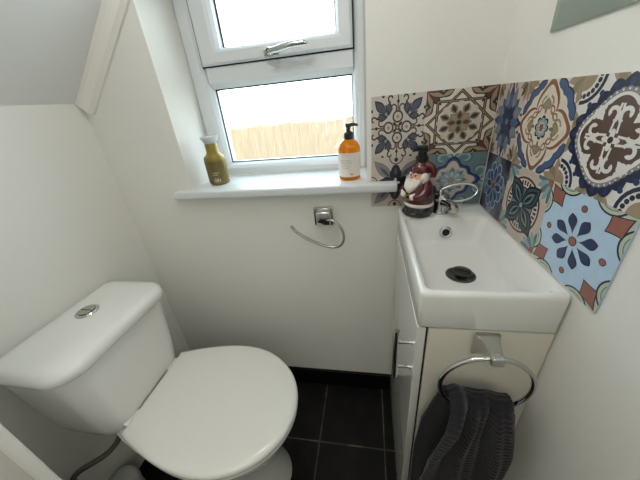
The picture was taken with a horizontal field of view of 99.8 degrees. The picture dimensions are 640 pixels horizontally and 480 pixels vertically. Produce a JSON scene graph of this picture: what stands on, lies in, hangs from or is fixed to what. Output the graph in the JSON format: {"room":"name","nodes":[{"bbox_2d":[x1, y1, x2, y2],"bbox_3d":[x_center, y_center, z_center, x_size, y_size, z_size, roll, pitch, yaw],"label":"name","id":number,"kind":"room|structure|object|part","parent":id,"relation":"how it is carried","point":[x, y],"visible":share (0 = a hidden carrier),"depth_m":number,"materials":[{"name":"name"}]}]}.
{"room":"bathroom","nodes":[
{"label":"bathroom","id":0,"kind":"room"},
{"bbox_2d":[0,451,34,479],"bbox_3d":[-0.256,-0.085,0.104,1.157,2.400,0.120,0,28,10],"label":"wall","id":1,"kind":"structure","parent":0,"point":[9,470],"depth_m":0.46,"materials":[{"name":"grey paint"}]},
{"bbox_2d":[0,424,61,479],"bbox_3d":[-0.597,0.024,0.300,0.069,2.090,0.022,0,28,10],"label":"trim","id":2,"kind":"structure","parent":1,"relation":"attached to","point":[10,445],"depth_m":0.48,"materials":[{"name":"paint"}]},
{"bbox_2d":[0,0,101,105],"bbox_3d":[-0.241,-0.727,0.212,1.357,1.222,0.909,0,28,10],"label":"ceiling","id":3,"kind":"structure","parent":0,"point":[45,44],"depth_m":0.63,"materials":[{"name":"paint"}]},
{"bbox_2d":[0,104,189,479],"bbox_3d":[-0.938,0.108,-0.137,0.100,2.400,2.200,0,28,10],"label":"wall","id":4,"kind":"structure","parent":0,"point":[68,230],"depth_m":0.74,"materials":[{"name":"paint"}]},
{"bbox_2d":[139,382,396,479],"bbox_3d":[-0.186,1.124,0.440,1.357,0.060,2.500,0,28,10],"label":"floor","id":5,"kind":"structure","parent":0,"point":[337,432],"depth_m":1.04,"materials":[{"name":"black tile"}]},
{"bbox_2d":[0,281,297,479],"bbox_3d":[-0.377,0.517,0.814,0.654,0.710,0.382,0,28,10],"label":"toilet","id":6,"kind":"object","parent":5,"relation":"on","point":[106,365],"visible":1,"depth_m":0.70,"materials":[{"name":"white ceramic"}]},
{"bbox_3d":[-0.608,0.221,0.715,0.226,0.041,0.351,0,28,10],"label":"cistern lid","id":7,"kind":"part","parent":6,"relation":"part of","materials":[{"name":"white ceramic"}]},
{"bbox_3d":[-0.334,0.648,0.888,0.576,0.402,0.348,0,28,10],"label":"bowl","id":8,"kind":"part","parent":6,"relation":"part of","materials":[{"name":"white ceramic"}]},
{"bbox_3d":[-0.279,0.449,0.763,0.442,0.023,0.364,0,28,10],"label":"lid","id":9,"kind":"part","parent":6,"relation":"part of","materials":[{"name":"white plastic"}]},
{"bbox_3d":[-0.278,0.466,0.772,0.438,0.013,0.360,0,28,10],"label":"seat","id":10,"kind":"part","parent":6,"relation":"part of","materials":[{"name":"white plastic"}]},
{"bbox_2d":[390,233,554,479],"bbox_3d":[0.334,0.408,0.824,0.260,0.767,0.396,0,28,10],"label":"vanity cabinet","id":11,"kind":"object","parent":5,"relation":"on","point":[420,354],"visible":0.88,"depth_m":0.54,"materials":[{"name":"white wood"}]},
{"bbox_3d":[0.175,0.246,0.577,0.038,0.137,0.013,0,28,10],"label":"handle","id":12,"kind":"part","parent":11,"relation":"part of","materials":[{"name":"silver metal"}]},
{"bbox_3d":[0.251,0.406,0.837,0.016,0.760,0.393,0,28,10],"label":"door","id":13,"kind":"part","parent":11,"relation":"part of","materials":[{"name":"white wood"}]},
{"bbox_3d":[0.333,0.496,0.653,0.202,0.766,0.016,0,28,10],"label":"panel","id":14,"kind":"part","parent":11,"relation":"part of","materials":[{"name":"beige wood"}]},
{"bbox_2d":[397,205,570,332],"bbox_3d":[0.314,0.031,0.624,0.224,0.080,0.400,0,28,10],"label":"washbasin","id":15,"kind":"object","parent":11,"relation":"in","point":[464,270],"visible":1,"depth_m":0.55,"materials":[{"name":"white ceramic"}]},
{"bbox_2d":[399,145,436,217],"bbox_3d":[0.259,-0.152,0.703,0.083,0.182,0.091,-15,29,-18],"label":"soap dispenser","id":16,"kind":"object","parent":15,"relation":"on","point":[417,189],"visible":1,"depth_m":0.68,"materials":[{"name":"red ceramic"}]},
{"bbox_2d":[432,182,478,214],"bbox_3d":[0.346,-0.108,0.713,0.103,0.079,0.091,-22,31,-28],"label":"mixer tap","id":17,"kind":"object","parent":15,"relation":"on","point":[443,205],"visible":1,"depth_m":0.71,"materials":[{"name":"silver metal"}]},
{"bbox_3d":[0.332,-0.091,0.698,0.026,0.030,0.066,-6,27,-1],"label":"spout","id":18,"kind":"part","parent":17,"relation":"part of","materials":[{"name":"silver metal"}]},
{"bbox_3d":[0.361,-0.126,0.710,0.100,0.048,0.028,0,28,10],"label":"lever","id":19,"kind":"part","parent":17,"relation":"part of","materials":[{"name":"silver metal"}]},
{"bbox_2d":[437,332,536,407],"bbox_3d":[0.293,0.247,0.487,0.157,0.163,0.054,0,28,10],"label":"towel ring","id":20,"kind":"object","parent":11,"relation":"attached to","point":[487,344],"visible":0.81,"depth_m":0.46,"materials":[{"name":"silver metal"}]},
{"bbox_2d":[409,383,514,479],"bbox_3d":[0.286,0.519,0.596,0.193,0.544,0.102,-3,27,6],"label":"hand towel","id":21,"kind":"object","parent":20,"relation":"hanging from","point":[471,436],"visible":0.98,"depth_m":0.50,"materials":[{"name":"black fabric"}]},
{"bbox_2d":[85,0,517,374],"bbox_3d":[-0.178,-0.462,0.823,1.257,2.400,0.240,0,28,10],"label":"wall","id":22,"kind":"structure","parent":0,"point":[230,271],"depth_m":0.89,"materials":[{"name":"paint"}]},
{"bbox_2d":[75,0,130,114],"bbox_3d":[-0.235,-0.855,0.474,1.074,1.074,0.021,0,28,10],"label":"trim","id":23,"kind":"structure","parent":22,"relation":"attached to","point":[112,13],"depth_m":0.72,"materials":[{"name":"paint"}]},
{"bbox_2d":[171,0,366,175],"bbox_3d":[-0.144,-0.527,0.833,0.564,0.638,0.127,0,28,10],"label":"window","id":24,"kind":"structure","parent":22,"relation":"in","point":[215,67],"depth_m":0.84,"materials":[{"name":"white plastic"}]},
{"bbox_3d":[-0.146,-0.676,0.774,0.471,0.261,0.072,0,28,10],"label":"opening sash","id":25,"kind":"part","parent":24,"relation":"part of","materials":[{"name":"white plastic"}]},
{"bbox_3d":[-0.146,-0.548,0.783,0.046,0.022,0.030,0,28,10],"label":"handle","id":26,"kind":"part","parent":24,"relation":"part of","materials":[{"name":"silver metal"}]},
{"bbox_3d":[-0.134,-0.678,0.782,0.367,0.175,0.004,0,28,10],"label":"pane","id":27,"kind":"part","parent":24,"relation":"part of","materials":[{"name":"clear glass"}]},
{"bbox_3d":[-0.116,-0.406,0.931,0.470,0.250,0.004,0,28,10],"label":"pane","id":28,"kind":"part","parent":24,"relation":"part of","materials":[{"name":"clear glass"}]},
{"bbox_3d":[-0.095,-0.543,0.755,0.121,0.023,0.021,1,28,13],"label":"lever","id":29,"kind":"part","parent":24,"relation":"part of","materials":[{"name":"silver metal"}]},
{"bbox_2d":[173,168,396,199],"bbox_3d":[-0.115,-0.188,0.894,0.700,0.024,0.201,0,28,10],"label":"windowsill","id":30,"kind":"structure","parent":22,"relation":"attached to","point":[311,182],"depth_m":0.83,"materials":[{"name":"white paint"}]},
{"bbox_2d":[199,135,229,184],"bbox_3d":[-0.349,-0.263,0.894,0.068,0.152,0.069,0,28,10],"label":"lotion bottle","id":31,"kind":"object","parent":30,"relation":"on","point":[214,161],"visible":1,"depth_m":0.87,"materials":[{"name":"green plastic"}]},
{"bbox_2d":[338,123,360,180],"bbox_3d":[0.086,-0.260,0.796,0.065,0.158,0.066,0,28,10],"label":"pump bottle","id":32,"kind":"object","parent":30,"relation":"on","point":[348,148],"visible":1,"depth_m":0.78,"materials":[{"name":"orange plastic"}]},
{"bbox_2d":[290,206,344,247],"bbox_3d":[-0.004,-0.038,0.845,0.168,0.119,0.059,0,28,10],"label":"toilet roll holder","id":33,"kind":"object","parent":22,"relation":"attached to","point":[322,215],"visible":1,"depth_m":0.82,"materials":[{"name":"silver metal"}]},
{"bbox_3d":[-0.006,-0.019,0.835,0.168,0.095,0.023,0,28,10],"label":"arm","id":34,"kind":"part","parent":33,"relation":"part of","materials":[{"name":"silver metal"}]},
{"bbox_3d":[0.011,-0.070,0.827,0.044,0.044,0.032,0,28,10],"label":"post","id":35,"kind":"part","parent":33,"relation":"part of","materials":[{"name":"silver metal"}]},
{"bbox_3d":[0.011,-0.076,0.849,0.060,0.059,0.012,0,28,10],"label":"plate","id":36,"kind":"part","parent":33,"relation":"part of","materials":[{"name":"silver metal"}]},
{"bbox_2d":[288,366,390,389],"bbox_3d":[-0.155,0.619,1.249,0.934,0.093,0.011,0,28,10],"label":"baseboard","id":37,"kind":"structure","parent":22,"relation":"attached to","point":[301,374],"depth_m":1.20,"materials":[{"name":"black tile"}]},
{"bbox_2d":[371,156,415,206],"bbox_3d":[0.215,-0.165,0.771,0.134,0.142,0.003,0,28,10],"label":"tile","id":38,"kind":"structure","parent":22,"relation":"attached to","point":[397,169],"depth_m":0.76,"materials":[{"name":"tile"}]},
{"bbox_2d":[371,92,426,157],"bbox_3d":[0.202,-0.295,0.704,0.134,0.151,0.003,0,28,10],"label":"tile","id":39,"kind":"structure","parent":22,"relation":"attached to","point":[397,121],"depth_m":0.70,"materials":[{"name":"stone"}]},
{"bbox_2d":[428,151,487,203],"bbox_3d":[0.362,-0.166,0.744,0.163,0.142,0.003,0,28,10],"label":"tile","id":40,"kind":"structure","parent":22,"relation":"attached to","point":[456,167],"depth_m":0.73,"materials":[{"name":"tile"}]},
{"bbox_2d":[423,84,500,154],"bbox_3d":[0.348,-0.296,0.677,0.163,0.151,0.003,0,28,10],"label":"tile","id":41,"kind":"structure","parent":22,"relation":"attached to","point":[459,120],"depth_m":0.67,"materials":[{"name":"tile"}]},
{"bbox_2d":[479,0,639,479],"bbox_3d":[0.322,0.030,-0.232,0.100,2.400,2.500,0,28,10],"label":"wall","id":42,"kind":"structure","parent":0,"point":[581,421],"depth_m":0.39,"materials":[{"name":"paint"}]},
{"bbox_2d":[479,152,511,220],"bbox_3d":[0.434,-0.137,0.673,0.003,0.142,0.124,0,28,10],"label":"tile","id":43,"kind":"structure","parent":42,"relation":"attached to","point":[498,167],"depth_m":0.67,"materials":[{"name":"tile"}]},
{"bbox_2d":[489,81,529,160],"bbox_3d":[0.421,-0.267,0.606,0.003,0.151,0.124,0,28,10],"label":"tile","id":44,"kind":"structure","parent":42,"relation":"attached to","point":[512,99],"depth_m":0.60,"materials":[{"name":"ceramic"}]},
{"bbox_2d":[498,162,554,253],"bbox_3d":[0.412,-0.072,0.551,0.003,0.142,0.154,0,28,10],"label":"tile","id":45,"kind":"structure","parent":42,"relation":"attached to","point":[527,193],"depth_m":0.54,"materials":[{"name":"tile"}]},
{"bbox_2d":[512,76,586,180],"bbox_3d":[0.399,-0.202,0.484,0.003,0.151,0.154,0,28,10],"label":"tile","id":46,"kind":"structure","parent":42,"relation":"attached to","point":[551,105],"depth_m":0.47,"materials":[{"name":"tile"}]},
{"bbox_2d":[532,181,639,313],"bbox_3d":[0.388,0.002,0.412,0.003,0.142,0.163,0,28,10],"label":"tile","id":47,"kind":"structure","parent":42,"relation":"attached to","point":[582,240],"depth_m":0.39,"materials":[{"name":"tile"}]},
{"bbox_2d":[550,0,639,31],"bbox_3d":[0.329,-0.513,0.121,0.006,0.601,0.462,0,28,10],"label":"wall mirror","id":48,"kind":"object","parent":42,"relation":"attached to","point":[567,13],"visible":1,"depth_m":0.39,"materials":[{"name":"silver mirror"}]},
{"bbox_2d":[555,71,639,218],"bbox_3d":[0.374,-0.128,0.345,0.003,0.151,0.163,0,28,10],"label":"tile","id":49,"kind":"structure","parent":42,"relation":"attached to","point":[600,160],"depth_m":0.35,"materials":[{"name":"multicoloured tile"}]},
{"label":"outside","id":50,"kind":"structure","parent":0,"visible":0},
{"bbox_3d":[0.610,-1.009,4.438,11.000,0.060,6.700,0,28,10],"label":"ground","id":51,"kind":"structure","parent":50,"visible":0},
{"bbox_2d":[229,115,363,175],"bbox_3d":[0.106,-0.825,2.998,6.524,1.014,0.060,0,28,10],"label":"fence","id":52,"kind":"object","parent":51,"relation":"on","point":[333,119],"visible":0.04,"depth_m":2.90,"materials":[{"name":"beige wood"}]}
]}

